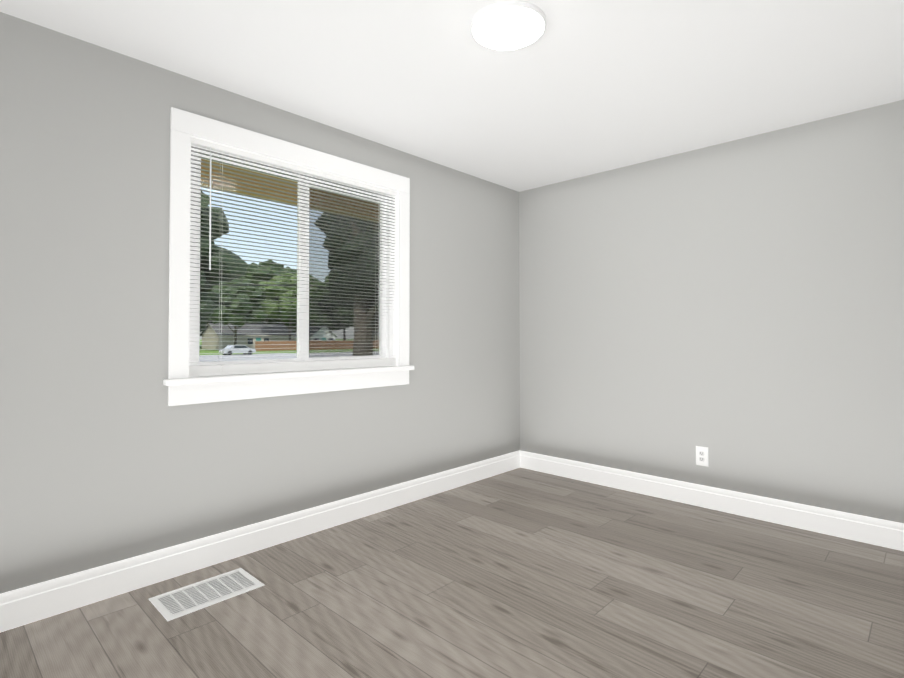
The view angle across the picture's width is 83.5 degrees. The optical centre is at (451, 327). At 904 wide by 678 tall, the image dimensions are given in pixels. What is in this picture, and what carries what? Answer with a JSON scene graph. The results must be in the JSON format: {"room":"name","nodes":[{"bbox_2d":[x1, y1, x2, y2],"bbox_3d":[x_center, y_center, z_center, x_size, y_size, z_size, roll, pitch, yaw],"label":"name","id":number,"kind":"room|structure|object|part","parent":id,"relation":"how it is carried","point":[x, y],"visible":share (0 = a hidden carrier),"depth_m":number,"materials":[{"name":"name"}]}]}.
{"room":"empty bedroom","nodes":[
{"label":"empty bedroom","id":0,"kind":"room"},
{"bbox_2d":[0,12,519,593],"bbox_3d":[-1.098,0.057,2.835,0.170,3.190,9.048,-1,-1,44],"label":"wall","id":1,"kind":"structure","parent":0,"point":[108,454],"depth_m":2.37,"materials":[{"name":"grey paint"}]},
{"bbox_2d":[0,450,519,632],"bbox_3d":[-1.031,1.129,2.753,0.016,0.145,4.748,-1,-1,44],"label":"baseboard","id":2,"kind":"structure","parent":1,"relation":"attached to","point":[19,607],"depth_m":2.55,"materials":[{"name":"white wood"}]},
{"bbox_2d":[163,107,413,405],"bbox_3d":[-0.884,-0.334,3.039,0.228,1.440,1.574,-1,-1,44],"label":"window","id":3,"kind":"structure","parent":1,"relation":"in","point":[195,139],"depth_m":2.92,"materials":[{"name":"white"}]},
{"bbox_3d":[-1.107,-0.348,2.808,0.026,1.144,0.651,-1,-1,44],"label":"sash","id":4,"kind":"part","parent":3,"relation":"part of","materials":[{"name":"white plastic"}]},
{"bbox_3d":[-1.107,-0.348,2.808,0.004,1.060,0.567,-1,-1,44],"label":"sash glass","id":5,"kind":"part","parent":3,"relation":"part of","materials":[{"name":"clear glass"}]},
{"bbox_3d":[-0.897,-0.344,3.052,0.066,1.200,1.350,-1,-1,44],"label":"vinyl frame","id":6,"kind":"part","parent":3,"relation":"part of","materials":[{"name":"white plastic"}]},
{"bbox_3d":[-0.686,-0.340,3.295,0.004,1.060,0.567,-1,-1,44],"label":"sash glass","id":7,"kind":"part","parent":3,"relation":"part of","materials":[{"name":"clear glass"}]},
{"bbox_3d":[-0.686,-0.340,3.295,0.026,1.144,0.651,-1,-1,44],"label":"sash","id":8,"kind":"part","parent":3,"relation":"part of","materials":[{"name":"white plastic"}]},
{"bbox_2d":[201,159,379,222],"bbox_3d":[-1.041,-1.296,4.150,1.530,0.320,13.200,-1,-1,44],"label":"porch roof","id":9,"kind":"structure","parent":1,"relation":"attached to","point":[241,184],"depth_m":4.31,"materials":[{"name":"brown"}]},
{"bbox_2d":[0,467,903,677],"bbox_3d":[0.250,1.241,1.534,3.850,0.120,5.048,-1,-1,44],"label":"floor","id":10,"kind":"structure","parent":0,"point":[520,572],"depth_m":2.17,"materials":[{"name":"grey wood"}]},
{"bbox_2d":[148,568,263,620],"bbox_3d":[-1.101,1.191,2.287,0.255,0.004,0.413,-1,-1,44],"label":"floor vent","id":11,"kind":"object","parent":10,"relation":"in","point":[182,601],"visible":1,"depth_m":2.27,"materials":[{"name":"white metal"}]},
{"bbox_2d":[0,0,903,191],"bbox_3d":[0.250,-1.318,1.575,3.850,0.120,5.048,-1,-1,44],"label":"ceiling","id":12,"kind":"structure","parent":0,"point":[579,88],"depth_m":2.41,"materials":[{"name":"white paint"}]},
{"bbox_2d":[470,0,546,49],"bbox_3d":[0.232,-1.217,2.094,0.312,0.065,0.312,-1,-1,44],"label":"ceiling light fixture","id":13,"kind":"object","parent":12,"relation":"attached to","point":[508,25],"visible":1,"depth_m":2.03,"materials":[{"name":"white glass"}]},
{"bbox_2d":[519,100,903,522],"bbox_3d":[1.938,-0.010,3.329,3.550,2.440,0.150,-1,-1,44],"label":"wall","id":14,"kind":"structure","parent":0,"point":[736,307],"depth_m":3.31,"materials":[{"name":"grey paint"}]},
{"bbox_2d":[696,446,708,466],"bbox_3d":[1.695,0.872,3.435,0.080,0.130,0.010,-1,-1,44],"label":"duplex electrical outlet","id":15,"kind":"object","parent":14,"relation":"attached to","point":[701,456],"visible":1,"depth_m":3.43,"materials":[{"name":"white plastic"}]},
{"bbox_2d":[520,450,903,550],"bbox_3d":[1.880,1.137,3.250,3.550,0.145,0.016,-1,-1,44],"label":"baseboard","id":16,"kind":"structure","parent":14,"relation":"attached to","point":[873,531],"depth_m":3.28,"materials":[{"name":"white wood"}]},
{"label":"outside","id":17,"kind":"structure","parent":0,"visible":0},
{"bbox_2d":[199,339,378,354],"bbox_3d":[-112.599,5.214,175.740,399.830,1.500,400.000,-1,-1,44],"label":"lawn","id":18,"kind":"structure","parent":17,"point":[201,352],"depth_m":88.08,"materials":[{"name":"green plant"}]},
{"bbox_2d":[206,282,221,324],"bbox_3d":[-55.037,-4.047,106.070,15.748,17.264,17.847,-1,-1,44],"label":"tree","id":19,"kind":"object","parent":18,"relation":"on","point":[209,320],"depth_m":105.09,"materials":[{"name":"green plant"}]},
{"bbox_2d":[200,191,248,331],"bbox_3d":[-23.940,-4.242,39.350,12.736,15.478,14.005,-1,-1,44],"label":"tree left edge","id":20,"kind":"object","parent":18,"relation":"on","point":[210,302],"depth_m":38.73,"materials":[{"name":"green plant"}]},
{"bbox_2d":[210,280,268,344],"bbox_3d":[-39.978,-2.236,92.458,12.164,13.189,11.697,-1,-1,44],"label":"tree","id":21,"kind":"object","parent":18,"relation":"on","point":[241,315],"depth_m":89.48,"materials":[{"name":"green plant"}]},
{"bbox_2d":[199,323,295,348],"bbox_3d":[-43.669,1.806,108.839,9.800,5.340,16.800,-1,-1,44],"label":"house","id":22,"kind":"structure","parent":18,"relation":"on","point":[251,339],"depth_m":104.79,"materials":[{"name":"beige"}]},
{"bbox_2d":[234,260,296,323],"bbox_3d":[-45.092,-5.808,121.943,19.492,21.222,19.376,-1,-1,44],"label":"tree","id":23,"kind":"object","parent":18,"relation":"on","point":[265,275],"depth_m":114.76,"materials":[{"name":"green plant"}]},
{"bbox_2d":[212,284,342,347],"bbox_3d":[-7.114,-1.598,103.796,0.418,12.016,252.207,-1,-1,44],"label":"utility pole","id":24,"kind":"object","parent":18,"relation":"on","point":[266,298],"depth_m":80.00,"materials":[{"name":"brown wood"}]},
{"bbox_2d":[271,319,296,332],"bbox_3d":[-40.913,-3.971,133.023,17.907,17.991,18.639,-1,-1,44],"label":"tree","id":25,"kind":"object","parent":18,"relation":"on","point":[294,323],"depth_m":127.03,"materials":[{"name":"green plant"}]},
{"bbox_2d":[199,352,378,361],"bbox_3d":[-2.224,3.847,70.757,47.500,0.020,400.000,-1,-1,44],"label":"road","id":26,"kind":"structure","parent":18,"relation":"on","point":[240,357],"depth_m":66.17,"materials":[{"name":"grey asphalt"}]},
{"bbox_2d":[219,345,255,354],"bbox_3d":[-30.664,3.172,72.427,1.800,1.415,4.600,-1,-1,44],"label":"car","id":27,"kind":"object","parent":26,"relation":"on","point":[243,349],"depth_m":71.64,"materials":[{"name":"grey paint"}]},
{"bbox_2d":[258,273,324,340],"bbox_3d":[-33.265,-3.370,103.365,14.240,15.754,13.360,-1,-1,44],"label":"tree","id":28,"kind":"object","parent":18,"relation":"on","point":[283,307],"depth_m":98.84,"materials":[{"name":"green plant"}]},
{"bbox_2d":[294,326,337,340],"bbox_3d":[-30.671,2.063,112.344,8.800,4.940,6.800,-1,-1,44],"label":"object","id":29,"kind":"object","parent":18,"relation":"on","point":[313,332],"depth_m":109.66,"materials":[{"name":"white"}]},
{"bbox_2d":[255,340,378,350],"bbox_3d":[-4.566,3.782,122.393,0.060,1.830,88.585,-1,-1,44],"label":"fence","id":30,"kind":"object","parent":18,"relation":"on","point":[266,344],"depth_m":94.93,"materials":[{"name":"brown wood"}]},
{"bbox_2d":[309,282,347,329],"bbox_3d":[-31.277,-3.505,130.127,16.716,16.932,16.838,-1,-1,44],"label":"tree","id":31,"kind":"object","parent":18,"relation":"on","point":[329,316],"depth_m":124.81,"materials":[{"name":"green plant"}]},
{"bbox_2d":[322,275,345,339],"bbox_3d":[-29.565,-5.487,140.312,18.025,21.217,17.833,-1,-1,44],"label":"tree","id":32,"kind":"object","parent":18,"relation":"on","point":[344,338],"depth_m":139.93,"materials":[{"name":"green plant"}]},
{"bbox_2d":[334,302,353,326],"bbox_3d":[-21.221,-2.886,116.398,14.036,15.236,12.847,-1,-1,44],"label":"tree","id":33,"kind":"object","parent":18,"relation":"on","point":[348,324],"depth_m":111.53,"materials":[{"name":"green plant"}]},
{"bbox_2d":[316,212,379,355],"bbox_3d":[0.002,-3.472,22.386,11.614,13.318,11.729,-1,-1,44],"label":"tree","id":34,"kind":"object","parent":18,"relation":"on","point":[356,294],"depth_m":19.05,"materials":[{"name":"green plant"}]}
]}

